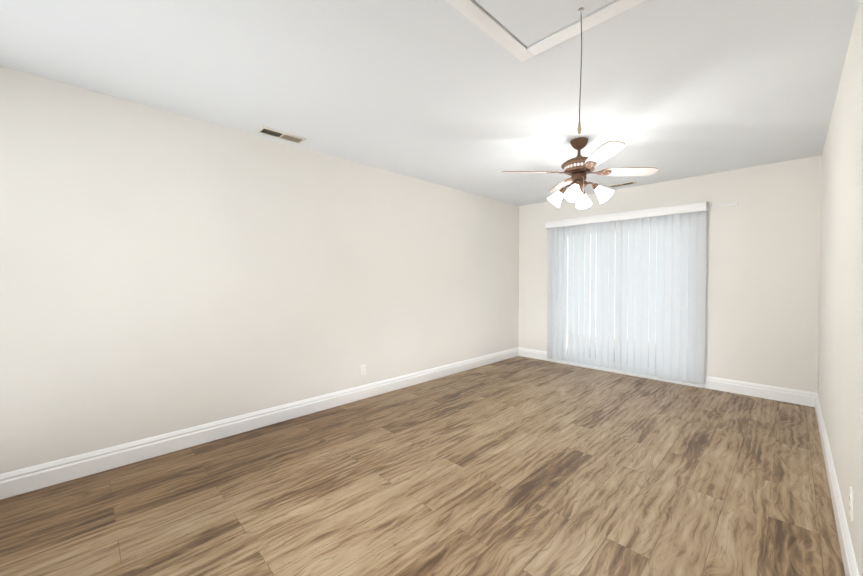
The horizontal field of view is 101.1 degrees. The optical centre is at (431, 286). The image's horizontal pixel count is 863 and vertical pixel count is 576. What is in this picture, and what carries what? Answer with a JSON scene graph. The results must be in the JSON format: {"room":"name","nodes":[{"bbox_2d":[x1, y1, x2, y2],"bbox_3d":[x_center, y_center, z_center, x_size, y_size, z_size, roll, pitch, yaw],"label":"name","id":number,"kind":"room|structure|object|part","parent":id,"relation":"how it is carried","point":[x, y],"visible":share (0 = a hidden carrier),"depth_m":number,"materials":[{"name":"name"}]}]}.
{"room":"empty living room","nodes":[
{"label":"empty living room","id":0,"kind":"room"},
{"bbox_2d":[0,66,518,473],"bbox_3d":[-0.823,-0.047,3.667,6.440,2.440,0.120,-1,1,-45],"label":"wall","id":1,"kind":"structure","parent":0,"point":[163,271],"depth_m":2.67,"materials":[{"name":"beige paint"}]},
{"bbox_2d":[0,347,518,499],"bbox_3d":[-0.775,1.104,3.638,6.200,0.140,0.017,-1,1,-45],"label":"baseboard","id":2,"kind":"structure","parent":1,"relation":"attached to","point":[25,480],"depth_m":2.67,"materials":[{"name":"white wood"}]},
{"bbox_2d":[360,364,365,375],"bbox_3d":[-0.714,0.873,3.700,0.070,0.115,0.008,-1,1,-45],"label":"electrical outlet","id":3,"kind":"object","parent":1,"relation":"attached to","point":[362,369],"visible":1,"depth_m":3.70,"materials":[{"name":"white plastic"}]},
{"bbox_2d":[0,356,844,575],"bbox_3d":[0.555,1.251,2.632,6.920,0.120,3.560,-1,1,-45],"label":"floor","id":4,"kind":"structure","parent":0,"point":[520,466],"depth_m":2.05,"materials":[{"name":"wood"}]},
{"bbox_2d":[0,0,859,205],"bbox_3d":[0.412,-1.306,2.447,6.520,0.120,3.560,-1,1,-45],"label":"ceiling","id":5,"kind":"structure","parent":0,"point":[443,93],"depth_m":2.11,"materials":[{"name":"paint"}]},
{"bbox_2d":[256,126,305,143],"bbox_3d":[-1.242,-1.250,2.945,0.360,0.009,0.140,-1,1,-45],"label":"ceiling vent","id":6,"kind":"object","parent":5,"relation":"in","point":[279,134],"visible":0.98,"depth_m":2.93,"materials":[{"name":"beige metal"}]},
{"bbox_2d":[445,0,645,133],"bbox_3d":[0.215,-0.944,1.129,1.520,0.557,0.760,-1,1,-45],"label":"attic hatch","id":7,"kind":"object","parent":5,"relation":"attached to","point":[522,30],"visible":1,"depth_m":1.61,"materials":[{"name":"white wood"}]},
{"bbox_3d":[0.655,-0.943,1.567,0.017,0.538,0.017,-1,1,-45],"label":"pull cord","id":8,"kind":"part","parent":7,"relation":"part of","materials":[{"name":"fabric"}]},
{"bbox_2d":[501,137,657,208],"bbox_3d":[1.273,-0.977,3.062,0.987,0.559,0.987,-1,1,-45],"label":"fan","id":9,"kind":"object","parent":5,"relation":"hanging from","point":[579,167],"visible":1,"depth_m":3.00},
{"bbox_3d":[0.843,-0.987,3.063,0.377,0.039,0.377,-1,1,-45],"label":"blade","id":10,"kind":"part","parent":9,"relation":"part of","materials":[{"name":"white"}]},
{"bbox_3d":[1.105,-0.775,3.171,0.135,0.150,0.148,-1,1,-45],"label":"lamp shade","id":11,"kind":"part","parent":9,"relation":"part of","materials":[{"name":"white glass"}]},
{"bbox_3d":[1.274,-0.995,3.491,0.377,0.039,0.377,-1,1,-45],"label":"blade","id":12,"kind":"part","parent":9,"relation":"part of","materials":[{"name":"white wood"}]},
{"bbox_3d":[1.168,-0.771,2.898,0.148,0.150,0.135,-1,1,-45],"label":"lamp shade","id":13,"kind":"part","parent":9,"relation":"part of","materials":[{"name":"white glass"}]},
{"bbox_3d":[1.273,-1.040,3.061,0.290,0.136,0.290,-1,1,-45],"label":"motor","id":14,"kind":"part","parent":9,"relation":"part of","materials":[{"name":"brown metal"}]},
{"bbox_3d":[1.378,-0.777,3.233,0.148,0.150,0.135,-1,1,-45],"label":"lamp shade","id":15,"kind":"part","parent":9,"relation":"part of","materials":[{"name":"white glass"}]},
{"bbox_3d":[1.440,-0.772,2.961,0.135,0.150,0.148,-1,1,-45],"label":"lamp shade","id":16,"kind":"part","parent":9,"relation":"part of","materials":[{"name":"white glass"}]},
{"bbox_3d":[1.271,-0.980,2.632,0.377,0.039,0.377,-1,1,-45],"label":"blade","id":17,"kind":"part","parent":9,"relation":"part of","materials":[{"name":"white wood"}]},
{"bbox_3d":[1.702,-0.987,3.061,0.377,0.039,0.377,-1,1,-45],"label":"blade","id":18,"kind":"part","parent":9,"relation":"part of","materials":[{"name":"white wood"}]},
{"bbox_2d":[608,181,636,187],"bbox_3d":[2.393,-1.276,4.456,0.130,0.009,0.300,-1,1,-45],"label":"ceiling vent","id":19,"kind":"object","parent":5,"relation":"in","point":[622,184],"visible":1,"depth_m":4.45,"materials":[{"name":"beige metal"}]},
{"bbox_2d":[519,155,821,392],"bbox_3d":[2.646,-0.064,4.670,0.150,2.440,3.560,-1,1,-45],"label":"wall","id":20,"kind":"structure","parent":0,"point":[762,281],"depth_m":3.80,"materials":[{"name":"beige paint"}]},
{"bbox_2d":[519,347,550,360],"bbox_3d":[1.625,1.070,5.607,0.017,0.140,0.580,-1,1,-45],"label":"baseboard","id":21,"kind":"structure","parent":20,"relation":"attached to","point":[533,353],"depth_m":5.61,"materials":[{"name":"white wood"}]},
{"bbox_2d":[550,218,702,387],"bbox_3d":[2.512,0.139,4.766,0.170,2.030,1.860,-1,1,-45],"label":"window","id":22,"kind":"structure","parent":20,"relation":"in","point":[632,374],"depth_m":4.84,"materials":[{"name":"white plastic"}]},
{"bbox_2d":[545,202,707,383],"bbox_3d":[2.423,0.074,4.692,0.139,2.058,1.924,-1,1,-45],"label":"vertical blinds","id":23,"kind":"object","parent":22,"relation":"attached to","point":[669,286],"visible":1,"depth_m":4.52,"materials":[{"name":"white plastic"}]},
{"bbox_2d":[713,202,737,206],"bbox_3d":[3.247,-0.896,3.921,0.024,0.030,0.210,-1,1,-45],"label":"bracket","id":24,"kind":"object","parent":20,"relation":"attached to","point":[736,203],"visible":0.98,"depth_m":3.91,"materials":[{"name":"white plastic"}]},
{"bbox_2d":[702,376,816,406],"bbox_3d":[3.435,1.102,3.769,0.017,0.140,0.900,-1,1,-45],"label":"baseboard","id":25,"kind":"structure","parent":20,"relation":"attached to","point":[800,397],"depth_m":3.73,"materials":[{"name":"white wood"}]},
{"bbox_2d":[817,0,862,575],"bbox_3d":[1.591,-0.004,1.217,6.440,2.440,0.120,-1,1,-45],"label":"wall","id":26,"kind":"structure","parent":0,"point":[840,362],"depth_m":1.78,"materials":[{"name":"beige paint"}]},
{"bbox_2d":[815,393,858,575],"bbox_3d":[1.543,1.145,1.286,6.200,0.140,0.017,-1,1,-45],"label":"baseboard","id":27,"kind":"structure","parent":26,"relation":"attached to","point":[848,557],"depth_m":1.80,"materials":[{"name":"white wood"}]},
{"bbox_2d":[849,487,853,520],"bbox_3d":[1.760,0.911,1.489,0.070,0.115,0.008,-1,1,-45],"label":"electrical outlet","id":28,"kind":"object","parent":26,"relation":"attached to","point":[851,496],"visible":1,"depth_m":1.47,"materials":[{"name":"white plastic"}]},
{"label":"outside","id":29,"kind":"structure","parent":0,"visible":0},
{"bbox_2d":[567,334,655,360],"bbox_3d":[3.874,1.214,5.903,2.400,0.120,9.320,-1,1,-45],"label":"ground","id":30,"kind":"structure","parent":29,"point":[614,347],"depth_m":6.57,"materials":[{"name":"grey"}]},
{"bbox_2d":[567,224,688,342],"bbox_3d":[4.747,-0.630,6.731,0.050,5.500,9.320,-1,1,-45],"label":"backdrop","id":31,"kind":"structure","parent":29,"point":[608,284],"depth_m":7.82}
]}

